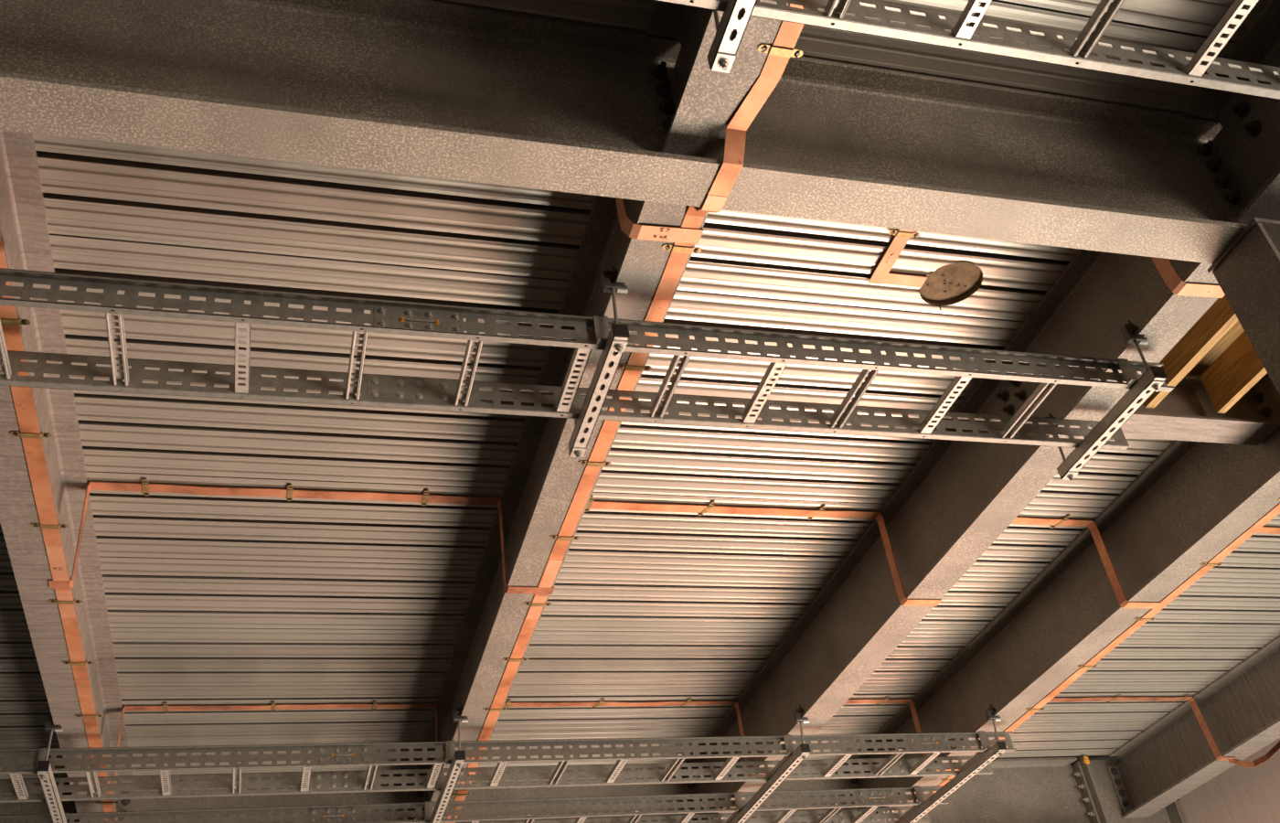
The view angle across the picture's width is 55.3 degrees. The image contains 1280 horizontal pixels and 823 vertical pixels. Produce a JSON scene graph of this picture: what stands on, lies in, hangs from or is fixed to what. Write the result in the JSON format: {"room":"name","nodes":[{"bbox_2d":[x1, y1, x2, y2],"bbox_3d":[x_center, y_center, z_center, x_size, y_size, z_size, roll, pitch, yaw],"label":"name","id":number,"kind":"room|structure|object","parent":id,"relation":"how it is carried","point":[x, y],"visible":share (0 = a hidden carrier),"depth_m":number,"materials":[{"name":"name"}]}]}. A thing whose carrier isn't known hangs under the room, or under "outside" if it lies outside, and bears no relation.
{"room":"industrial building interior","nodes":[
{"label":"industrial building interior","id":0,"kind":"room"},
{"bbox_2d":[0,0,1279,778],"bbox_3d":[0.388,-0.142,4.427,11.200,0.060,7.504,3,-38,-16],"label":"ceiling","id":1,"kind":"structure","parent":0,"point":[211,600],"depth_m":4.74,"materials":[{"name":"metal"}]},
{"bbox_2d":[96,703,473,793],"bbox_3d":[-1.700,1.645,6.008,1.758,0.409,0.056,3,-38,-16],"label":"tape","id":2,"kind":"object","parent":1,"relation":"attached to","point":[422,705],"visible":0.76,"depth_m":6.10,"materials":[{"name":"orange metal"}]},
{"bbox_2d":[163,703,169,712],"bbox_3d":[-2.312,1.448,5.955,0.021,0.007,0.109,3,-38,-16],"label":"clip","id":3,"kind":"object","parent":2,"relation":"attached to","point":[165,705],"visible":1,"depth_m":5.94,"materials":[{"name":"gold metal"}]},
{"bbox_2d":[270,702,276,711],"bbox_3d":[-1.831,1.477,6.095,0.021,0.007,0.109,3,-38,-16],"label":"clip","id":4,"kind":"object","parent":2,"relation":"attached to","point":[273,704],"visible":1,"depth_m":6.08,"materials":[{"name":"gold metal"}]},
{"bbox_2d":[372,701,377,710],"bbox_3d":[-1.355,1.505,6.234,0.021,0.007,0.109,3,-38,-16],"label":"clip","id":5,"kind":"object","parent":2,"relation":"attached to","point":[375,703],"visible":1,"depth_m":6.22,"materials":[{"name":"gold metal"}]},
{"bbox_2d":[48,481,554,594],"bbox_3d":[-1.198,0.477,4.527,1.758,0.409,0.055,3,-38,-16],"label":"tape","id":6,"kind":"object","parent":1,"relation":"attached to","point":[92,485],"visible":1,"depth_m":4.61,"materials":[{"name":"orange metal"}]},
{"bbox_2d":[141,479,149,495],"bbox_3d":[-1.812,0.281,4.475,0.021,0.007,0.109,3,-38,-16],"label":"clip","id":7,"kind":"object","parent":6,"relation":"attached to","point":[144,482],"visible":1,"depth_m":4.46,"materials":[{"name":"gold metal"}]},
{"bbox_2d":[286,484,293,501],"bbox_3d":[-1.324,0.310,4.617,0.021,0.007,0.109,3,-38,-16],"label":"clip","id":8,"kind":"object","parent":6,"relation":"attached to","point":[290,487],"visible":1,"depth_m":4.61,"materials":[{"name":"gold metal"}]},
{"bbox_2d":[421,490,429,505],"bbox_3d":[-0.837,0.340,4.759,0.021,0.007,0.109,3,-38,-16],"label":"clip","id":9,"kind":"object","parent":6,"relation":"attached to","point":[426,493],"visible":1,"depth_m":4.75,"materials":[{"name":"gold metal"}]},
{"bbox_2d":[503,700,766,776],"bbox_3d":[-0.068,1.749,6.477,1.651,0.427,0.058,3,-38,-16],"label":"tape","id":10,"kind":"object","parent":1,"relation":"attached to","point":[735,703],"visible":0.7,"depth_m":6.61,"materials":[{"name":"orange metal"}]},
{"bbox_2d":[504,700,511,708],"bbox_3d":[-0.696,1.545,6.426,0.021,0.007,0.109,3,-38,-16],"label":"clip","id":11,"kind":"object","parent":10,"relation":"attached to","point":[508,703],"visible":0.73,"depth_m":6.41,"materials":[{"name":"gold metal"}]},
{"bbox_2d":[592,699,605,707],"bbox_3d":[-0.222,1.574,6.564,0.021,0.007,0.114,17,-43,-31],"label":"clip","id":12,"kind":"object","parent":10,"relation":"attached to","point":[602,700],"visible":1,"depth_m":6.55,"materials":[{"name":"gold metal"}]},
{"bbox_2d":[679,698,692,706],"bbox_3d":[0.251,1.602,6.702,0.021,0.007,0.114,17,-43,-31],"label":"clip","id":13,"kind":"object","parent":10,"relation":"attached to","point":[689,699],"visible":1,"depth_m":6.69,"materials":[{"name":"gold metal"}]},
{"bbox_2d":[588,501,941,606],"bbox_3d":[0.434,0.583,4.997,1.651,0.427,0.055,3,-38,-16],"label":"tape","id":14,"kind":"object","parent":1,"relation":"attached to","point":[603,505],"visible":0.87,"depth_m":5.12,"materials":[{"name":"orange metal"}]},
{"bbox_2d":[585,496,594,511],"bbox_3d":[-0.206,0.378,4.943,0.021,0.007,0.109,3,-38,-16],"label":"clip","id":15,"kind":"object","parent":14,"relation":"attached to","point":[589,506],"visible":0.73,"depth_m":4.94,"materials":[{"name":"gold metal"}]},
{"bbox_2d":[697,501,715,515],"bbox_3d":[0.278,0.407,5.084,0.021,0.007,0.114,17,-43,-31],"label":"clip","id":16,"kind":"object","parent":14,"relation":"attached to","point":[711,504],"visible":1,"depth_m":5.08,"materials":[{"name":"gold metal"}]},
{"bbox_2d":[807,505,826,519],"bbox_3d":[0.757,0.436,5.223,0.021,0.007,0.114,17,-43,-31],"label":"clip","id":17,"kind":"object","parent":14,"relation":"attached to","point":[824,506],"visible":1,"depth_m":5.20,"materials":[{"name":"gold metal"}]},
{"bbox_2d":[868,229,927,287],"bbox_3d":[0.933,-0.620,3.850,0.207,0.039,0.622,3,-38,-16],"label":"tape","id":18,"kind":"object","parent":1,"relation":"attached to","point":[881,274],"visible":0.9,"depth_m":4.02,"materials":[{"name":"orange metal"}]},
{"bbox_2d":[888,229,919,237],"bbox_3d":[0.841,-0.562,3.878,0.109,0.007,0.021,3,-38,-16],"label":"clip","id":19,"kind":"object","parent":18,"relation":"attached to","point":[896,233],"visible":1,"depth_m":3.88,"materials":[{"name":"gold metal"}]},
{"bbox_2d":[844,698,959,771],"bbox_3d":[1.252,1.827,6.862,1.109,0.423,0.055,3,-38,-16],"label":"tape","id":20,"kind":"object","parent":1,"relation":"attached to","point":[910,701],"visible":0.46,"depth_m":7.02,"materials":[{"name":"orange metal"}]},
{"bbox_2d":[875,696,889,704],"bbox_3d":[1.400,1.672,7.037,0.021,0.007,0.114,17,-43,-31],"label":"clip","id":21,"kind":"object","parent":20,"relation":"attached to","point":[888,698],"visible":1,"depth_m":7.03,"materials":[{"name":"gold metal"}]},
{"bbox_2d":[918,260,982,309],"bbox_3d":[1.052,-0.431,4.134,0.217,0.039,0.223,3,-38,-16],"label":"disc","id":22,"kind":"object","parent":1,"relation":"attached to","point":[952,283],"visible":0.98,"depth_m":4.16,"materials":[{"name":"brown wood"}]},
{"bbox_2d":[1010,517,1163,608],"bbox_3d":[1.753,0.660,5.382,1.109,0.423,0.056,3,-38,-16],"label":"tape","id":23,"kind":"object","parent":1,"relation":"attached to","point":[1092,525],"visible":0.63,"depth_m":5.50,"materials":[{"name":"orange metal"}]},
{"bbox_2d":[1050,515,1070,528],"bbox_3d":[1.916,0.506,5.561,0.021,0.007,0.114,17,-43,-31],"label":"clip","id":24,"kind":"object","parent":23,"relation":"attached to","point":[1067,517],"visible":1,"depth_m":5.55,"materials":[{"name":"gold metal"}]},
{"bbox_2d":[1048,696,1279,767],"bbox_3d":[2.845,1.811,7.151,2.045,0.450,0.461,3,-38,-16],"label":"tape","id":25,"kind":"object","parent":1,"relation":"attached to","point":[1250,763],"visible":0.74,"depth_m":7.45,"materials":[{"name":"orange metal"}]},
{"bbox_2d":[1173,693,1189,702],"bbox_3d":[3.381,1.791,7.614,0.021,0.007,0.114,17,-43,-31],"label":"clip","id":26,"kind":"object","parent":25,"relation":"attached to","point":[1186,696],"visible":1,"depth_m":7.61,"materials":[{"name":"gold metal"}]},
{"bbox_2d":[1255,526,1279,533],"bbox_3d":[3.099,0.578,5.906,1.694,0.006,0.056,3,-38,-16],"label":"tape","id":27,"kind":"object","parent":1,"relation":"attached to","point":[1264,529],"visible":0.15,"depth_m":5.88,"materials":[{"name":"orange metal"}]},
{"bbox_2d":[653,0,1279,99],"bbox_3d":[0.654,-0.916,2.491,3.940,0.097,0.332,3,-38,-16],"label":"ladder","id":28,"kind":"object","parent":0,"point":[964,26],"visible":1,"depth_m":2.64,"materials":[{"name":"metal"}]},
{"bbox_2d":[832,22,1193,758],"bbox_3d":[0.286,-0.116,4.770,11.200,0.040,8.047,3,-38,-16],"label":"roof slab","id":29,"kind":"structure","parent":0,"point":[1077,756],"depth_m":8.88,"materials":[{"name":"grey metal"}]},
{"bbox_2d":[1176,737,1279,822],"bbox_3d":[4.199,4.971,5.970,0.082,7.244,1.350,3,-38,-16],"label":"wall","id":30,"kind":"structure","parent":0,"point":[1239,794],"depth_m":7.73,"materials":[{"name":"paint"}]},
{"bbox_3d":[1.590,5.926,0.479,14.000,0.100,13.000,3,-38,-16],"label":"floor","id":31,"kind":"structure","parent":0,"visible":0},
{"bbox_2d":[1071,754,1184,822],"bbox_3d":[3.706,5.298,6.310,0.620,7.242,0.240,3,-38,-16],"label":"steel column","id":32,"kind":"structure","parent":31,"relation":"on","point":[1108,807],"depth_m":8.24,"materials":[{"name":"grey metal"}]},
{"bbox_2d":[0,757,1100,822],"bbox_3d":[-1.231,2.361,6.998,8.822,0.523,0.180,3,-38,-16],"label":"girder","id":33,"kind":"object","parent":32,"relation":"attached to","point":[1020,790],"visible":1,"depth_m":7.66,"materials":[{"name":"grey metal"}]},
{"bbox_2d":[1107,634,1279,818],"bbox_3d":[3.819,1.369,6.805,0.202,0.409,4.003,3,-38,-16],"label":"steel beam","id":34,"kind":"structure","parent":32,"relation":"attached to","point":[1172,757],"depth_m":7.65,"materials":[{"name":"grey metal"}]},
{"bbox_2d":[1207,217,1279,394],"bbox_3d":[2.160,2.245,1.431,0.220,6.764,0.207,3,-38,-16],"label":"steel column","id":35,"kind":"structure","parent":31,"relation":"on","point":[1247,272],"depth_m":3.30,"materials":[{"name":"grey metal"}]},
{"bbox_2d":[0,0,1247,263],"bbox_3d":[0.418,-0.723,3.191,9.500,0.479,0.142,3,-38,-16],"label":"girder","id":36,"kind":"object","parent":35,"relation":"on","point":[421,88],"visible":1,"depth_m":3.00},
{"bbox_2d":[0,129,133,821],"bbox_3d":[-2.168,0.677,4.608,0.170,0.412,5.146,3,-38,-16],"label":"steel beam","id":37,"kind":"structure","parent":36,"relation":"attached to","point":[24,228],"depth_m":4.13,"materials":[{"name":"grey metal"}]},
{"bbox_2d":[34,714,68,822],"bbox_3d":[-2.595,1.761,5.507,0.087,0.296,1.400,3,-38,-16],"label":"hanger","id":38,"kind":"object","parent":37,"relation":"hanging from","point":[44,770],"visible":0.94,"depth_m":5.05,"materials":[{"name":"metal"}]},
{"bbox_2d":[37,772,49,777],"bbox_3d":[-2.409,1.467,4.929,0.039,0.004,0.042,3,-38,-16],"label":"washer","id":39,"kind":"object","parent":38,"relation":"in","point":[40,774],"depth_m":4.92,"materials":[{"name":"metal"}]},
{"bbox_2d":[0,232,117,821],"bbox_3d":[-2.088,0.848,4.501,0.050,0.006,5.120,3,-38,-16],"label":"tape","id":40,"kind":"object","parent":37,"relation":"attached to","point":[23,399],"visible":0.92,"depth_m":3.86,"materials":[{"name":"orange metal"}]},
{"bbox_2d":[0,318,30,325],"bbox_3d":[-1.623,-0.231,3.130,0.109,0.007,0.021,3,-38,-16],"label":"clip","id":41,"kind":"object","parent":40,"relation":"attached to","point":[9,322],"visible":1,"depth_m":3.13,"materials":[{"name":"gold metal"}]},
{"bbox_2d":[10,430,51,438],"bbox_3d":[-1.752,0.068,3.509,0.109,0.007,0.021,3,-38,-16],"label":"clip","id":42,"kind":"object","parent":40,"relation":"attached to","point":[14,433],"visible":1,"depth_m":3.51,"materials":[{"name":"gold metal"}]},
{"bbox_2d":[31,522,68,529],"bbox_3d":[-1.880,0.365,3.887,0.109,0.007,0.021,3,-38,-16],"label":"clip","id":43,"kind":"object","parent":40,"relation":"attached to","point":[35,525],"visible":1,"depth_m":3.88,"materials":[{"name":"gold metal"}]},
{"bbox_2d":[48,599,82,604],"bbox_3d":[-2.009,0.666,4.268,0.109,0.007,0.021,3,-38,-16],"label":"clip","id":44,"kind":"object","parent":40,"relation":"attached to","point":[49,601],"visible":1,"depth_m":4.27,"materials":[{"name":"gold metal"}]},
{"bbox_2d":[62,661,94,664],"bbox_3d":[-2.133,0.955,4.635,0.109,0.007,0.021,3,-38,-16],"label":"clip","id":45,"kind":"object","parent":40,"relation":"attached to","point":[63,662],"visible":1,"depth_m":4.63,"materials":[{"name":"gold metal"}]},
{"bbox_2d":[74,714,103,717],"bbox_3d":[-2.260,1.250,5.009,0.109,0.007,0.021,3,-38,-16],"label":"clip","id":46,"kind":"object","parent":40,"relation":"attached to","point":[76,715],"visible":1,"depth_m":5.00,"materials":[{"name":"gold metal"}]},
{"bbox_2d":[95,800,119,804],"bbox_3d":[-2.518,1.849,5.769,0.109,0.007,0.021,3,-38,-16],"label":"clip","id":47,"kind":"object","parent":40,"relation":"attached to","point":[105,803],"visible":1,"depth_m":5.77,"materials":[{"name":"gold metal"}]},
{"bbox_2d":[414,195,708,822],"bbox_3d":[-0.555,0.771,5.081,0.176,0.404,5.146,3,-38,-16],"label":"steel beam","id":48,"kind":"structure","parent":36,"relation":"attached to","point":[542,482],"depth_m":4.42,"materials":[{"name":"grey metal"}]},
{"bbox_2d":[421,702,468,822],"bbox_3d":[-0.984,1.849,5.971,0.091,0.304,1.420,3,-38,-16],"label":"hanger","id":49,"kind":"object","parent":48,"relation":"hanging from","point":[457,758],"visible":0.95,"depth_m":5.53,"materials":[{"name":"metal"}]},
{"bbox_2d":[567,266,629,458],"bbox_3d":[-0.131,-0.136,3.453,0.091,0.304,0.546,3,-38,-16],"label":"hanger","id":50,"kind":"object","parent":48,"relation":"hanging from","point":[615,339],"visible":0.86,"depth_m":3.32,"materials":[{"name":"metal"}]},
{"bbox_2d":[569,447,586,457],"bbox_3d":[-0.181,0.119,3.565,0.039,0.004,0.042,3,-38,-16],"label":"washer","id":51,"kind":"object","parent":50,"relation":"in","point":[576,452],"depth_m":3.56,"materials":[{"name":"metal"}]},
{"bbox_2d":[609,340,628,351],"bbox_3d":[-0.056,-0.171,3.197,0.039,0.004,0.042,3,-38,-16],"label":"washer","id":52,"kind":"object","parent":50,"relation":"in","point":[616,346],"depth_m":3.19,"materials":[{"name":"metal"}]},
{"bbox_2d":[445,3,803,822],"bbox_3d":[-0.158,0.251,4.044,0.098,0.082,7.521,4,-38,-17],"label":"tape","id":53,"kind":"object","parent":48,"relation":"attached to","point":[787,36],"visible":0.85,"depth_m":3.39,"materials":[{"name":"orange metal"}]},
{"bbox_2d":[451,792,471,796],"bbox_3d":[-0.922,1.973,6.285,0.109,0.007,0.021,3,-38,-16],"label":"clip","id":54,"kind":"object","parent":53,"relation":"attached to","point":[455,794],"visible":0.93,"depth_m":6.28,"materials":[{"name":"gold metal"}]},
{"bbox_2d":[483,707,507,711],"bbox_3d":[-0.649,1.338,5.481,0.109,0.007,0.021,3,-38,-16],"label":"clip","id":55,"kind":"object","parent":53,"relation":"attached to","point":[485,709],"visible":1,"depth_m":5.48,"materials":[{"name":"gold metal"}]},
{"bbox_2d":[502,657,528,661],"bbox_3d":[-0.519,1.036,5.098,0.109,0.007,0.021,3,-38,-16],"label":"clip","id":56,"kind":"object","parent":53,"relation":"attached to","point":[505,658],"visible":1,"depth_m":5.09,"materials":[{"name":"gold metal"}]},
{"bbox_2d":[523,602,552,606],"bbox_3d":[-0.395,0.748,4.732,0.109,0.007,0.021,3,-38,-16],"label":"clip","id":57,"kind":"object","parent":53,"relation":"attached to","point":[525,603],"visible":1,"depth_m":4.73,"materials":[{"name":"gold metal"}]},
{"bbox_2d":[549,535,579,540],"bbox_3d":[-0.268,0.452,4.356,0.109,0.007,0.021,3,-38,-16],"label":"clip","id":58,"kind":"object","parent":53,"relation":"attached to","point":[557,538],"visible":1,"depth_m":4.35,"materials":[{"name":"gold metal"}]},
{"bbox_2d":[578,460,610,466],"bbox_3d":[-0.147,0.171,4.000,0.109,0.007,0.021,3,-38,-16],"label":"clip","id":59,"kind":"object","parent":53,"relation":"attached to","point":[588,464],"visible":1,"depth_m":4.00,"materials":[{"name":"gold metal"}]},
{"bbox_2d":[617,363,651,371],"bbox_3d":[-0.018,-0.130,3.619,0.109,0.007,0.021,3,-38,-16],"label":"clip","id":60,"kind":"object","parent":53,"relation":"attached to","point":[624,367],"visible":0.92,"depth_m":3.62,"materials":[{"name":"gold metal"}]},
{"bbox_2d":[661,244,701,254],"bbox_3d":[0.111,-0.430,3.238,0.109,0.007,0.021,3,-38,-16],"label":"clip","id":61,"kind":"object","parent":53,"relation":"attached to","point":[666,247],"visible":1,"depth_m":3.23,"materials":[{"name":"gold metal"}]},
{"bbox_2d":[757,43,802,57],"bbox_3d":[0.318,-0.814,2.760,0.109,0.007,0.021,3,-38,-16],"label":"clip","id":62,"kind":"object","parent":53,"relation":"attached to","point":[764,48],"visible":1,"depth_m":2.76,"materials":[{"name":"gold metal"}]},
{"bbox_2d":[615,197,703,244],"bbox_3d":[-0.023,-0.619,3.289,0.330,0.403,0.066,-1,-37,-10],"label":"tape","id":63,"kind":"object","parent":48,"relation":"attached to","point":[632,229],"visible":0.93,"depth_m":3.19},
{"bbox_2d":[644,0,789,159],"bbox_3d":[0.428,-1.515,2.181,0.176,0.404,2.477,3,-38,-16],"label":"steel beam","id":64,"kind":"structure","parent":36,"relation":"attached to","point":[694,104],"depth_m":2.91,"materials":[{"name":"grey metal"}]},
{"bbox_2d":[704,0,757,73],"bbox_3d":[0.226,-0.973,2.390,0.098,0.304,0.557,3,-38,-16],"label":"hanger","id":65,"kind":"object","parent":64,"relation":"hanging from","point":[724,48],"visible":0.89,"depth_m":2.47,"materials":[{"name":"metal"}]},
{"bbox_2d":[711,52,735,73],"bbox_3d":[0.171,-0.716,2.505,0.039,0.004,0.042,3,-38,-16],"label":"washer","id":66,"kind":"object","parent":65,"relation":"in","point":[719,59],"depth_m":2.50,"materials":[{"name":"metal"}]},
{"bbox_2d":[684,248,1219,820],"bbox_3d":[1.034,0.877,5.536,0.164,0.430,5.146,3,-38,-16],"label":"steel beam","id":67,"kind":"structure","parent":36,"relation":"attached to","point":[960,496],"depth_m":4.86,"materials":[{"name":"grey metal"}]},
{"bbox_2d":[710,704,810,822],"bbox_3d":[0.606,1.955,6.426,0.106,0.278,1.420,3,-38,-16],"label":"hanger","id":68,"kind":"object","parent":67,"relation":"hanging from","point":[801,752],"visible":0.94,"depth_m":6.08,"materials":[{"name":"metal"}]},
{"bbox_2d":[0,731,1016,802],"bbox_3d":[-0.783,1.644,5.667,5.655,0.097,0.349,3,-38,-16],"label":"ladder","id":69,"kind":"object","parent":68,"relation":"on","point":[934,743],"visible":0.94,"depth_m":5.65,"materials":[{"name":"metal"}]},
{"bbox_2d":[798,753,809,757],"bbox_3d":[0.783,1.647,5.843,0.039,0.004,0.042,3,-38,-16],"label":"washer","id":70,"kind":"object","parent":68,"relation":"in","point":[800,755],"depth_m":5.83,"materials":[{"name":"metal"}]},
{"bbox_2d":[1042,320,1167,481],"bbox_3d":[1.469,-0.032,3.907,0.088,0.278,0.545,3,-38,-16],"label":"hanger","id":71,"kind":"object","parent":67,"relation":"hanging from","point":[1150,381],"visible":0.93,"depth_m":3.78,"materials":[{"name":"metal"}]},
{"bbox_2d":[0,267,1173,450],"bbox_3d":[-0.455,-0.136,3.318,4.365,0.097,0.333,3,-38,-16],"label":"ladder","id":72,"kind":"object","parent":71,"relation":"on","point":[386,316],"visible":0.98,"depth_m":3.35,"materials":[{"name":"metal"}]},
{"bbox_2d":[1061,471,1078,479],"bbox_3d":[1.418,0.212,4.026,0.039,0.004,0.042,3,-38,-16],"label":"washer","id":73,"kind":"object","parent":71,"relation":"in","point":[1067,475],"depth_m":4.02,"materials":[{"name":"metal"}]},
{"bbox_2d":[1145,380,1164,390],"bbox_3d":[1.543,-0.078,3.659,0.039,0.004,0.042,3,-38,-16],"label":"washer","id":74,"kind":"object","parent":71,"relation":"in","point":[1150,385],"depth_m":3.65,"materials":[{"name":"metal"}]},
{"bbox_2d":[1151,256,1224,298],"bbox_3d":[1.579,-0.527,3.729,0.298,0.427,0.062,-1,-37,-11],"label":"tape","id":75,"kind":"object","parent":67,"relation":"attached to","point":[1176,284],"visible":0.48,"depth_m":3.62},
{"bbox_2d":[1120,375,1279,445],"bbox_3d":[1.922,-0.023,4.661,1.098,0.207,0.142,3,-38,-16],"label":"beam","id":76,"kind":"structure","parent":67,"relation":"attached to","point":[1187,412],"depth_m":4.71,"materials":[{"name":"metal"}]},
{"bbox_2d":[1142,294,1238,408],"bbox_3d":[2.023,-0.397,4.198,0.040,0.176,1.055,3,-38,-16],"label":"joist","id":77,"kind":"object","parent":76,"relation":"on","point":[1220,317],"visible":0.38,"depth_m":4.31,"materials":[{"name":"brown wood"}]},
{"bbox_2d":[1187,320,1244,374],"bbox_3d":[2.042,-0.504,4.340,1.080,0.018,1.147,3,-38,-16],"label":"plywood sheet","id":78,"kind":"object","parent":77,"relation":"on","point":[1237,329],"visible":0.02,"depth_m":4.73,"materials":[{"name":"brown wood"}]},
{"bbox_2d":[1199,330,1267,413],"bbox_3d":[2.332,-0.379,4.288,0.035,0.176,1.055,3,-38,-16],"label":"joist","id":79,"kind":"object","parent":76,"relation":"on","point":[1239,368],"visible":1,"depth_m":4.57,"materials":[{"name":"brown wood"}]},
{"bbox_2d":[847,373,1279,821],"bbox_3d":[2.097,0.940,5.847,0.218,0.426,5.146,3,-38,-16],"label":"steel beam","id":80,"kind":"structure","parent":36,"relation":"attached to","point":[1194,499],"depth_m":5.67,"materials":[{"name":"grey metal"}]},
{"bbox_2d":[880,703,1007,822],"bbox_3d":[1.640,2.022,6.737,0.102,0.282,1.400,3,-38,-16],"label":"hanger","id":81,"kind":"object","parent":80,"relation":"hanging from","point":[998,748],"visible":0.93,"depth_m":6.45,"materials":[{"name":"metal"}]},
{"bbox_2d":[0,785,949,822],"bbox_3d":[-0.981,2.106,6.253,5.655,0.097,0.349,3,-38,-16],"label":"ladder","id":82,"kind":"object","parent":81,"relation":"on","point":[872,798],"visible":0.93,"depth_m":6.37,"materials":[{"name":"metal"}]},
{"bbox_2d":[896,502,1279,820],"bbox_3d":[2.203,1.117,5.743,0.050,0.004,5.120,3,-38,-16],"label":"tape","id":83,"kind":"object","parent":80,"relation":"attached to","point":[1275,510],"visible":0.65,"depth_m":5.48,"materials":[{"name":"orange metal"}]},
{"bbox_2d":[1025,707,1045,710],"bbox_3d":[2.027,1.527,6.260,0.109,0.007,0.021,3,-38,-16],"label":"clip","id":84,"kind":"object","parent":83,"relation":"attached to","point":[1029,709],"visible":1,"depth_m":6.25,"materials":[{"name":"gold metal"}]},
{"bbox_2d":[1077,664,1097,668],"bbox_3d":[2.155,1.229,5.881,0.109,0.007,0.021,3,-38,-16],"label":"clip","id":85,"kind":"object","parent":83,"relation":"attached to","point":[1079,666],"visible":1,"depth_m":5.88,"materials":[{"name":"gold metal"}]},
{"bbox_2d":[1134,617,1155,620],"bbox_3d":[2.280,0.938,5.513,0.109,0.007,0.021,3,-38,-16],"label":"clip","id":86,"kind":"object","parent":83,"relation":"attached to","point":[1136,618],"visible":1,"depth_m":5.51,"materials":[{"name":"gold metal"}]},
{"bbox_2d":[1200,562,1222,566],"bbox_3d":[2.407,0.644,5.140,0.109,0.007,0.021,3,-38,-16],"label":"clip","id":87,"kind":"object","parent":83,"relation":"attached to","point":[1201,563],"visible":1,"depth_m":5.14,"materials":[{"name":"gold metal"}]},
{"bbox_2d":[1184,0,1279,223],"bbox_3d":[2.056,-1.407,2.647,0.240,0.430,2.477,3,-38,-16],"label":"steel beam","id":88,"kind":"structure","parent":36,"relation":"attached to","point":[1241,165],"depth_m":3.49,"materials":[{"name":"grey metal"}]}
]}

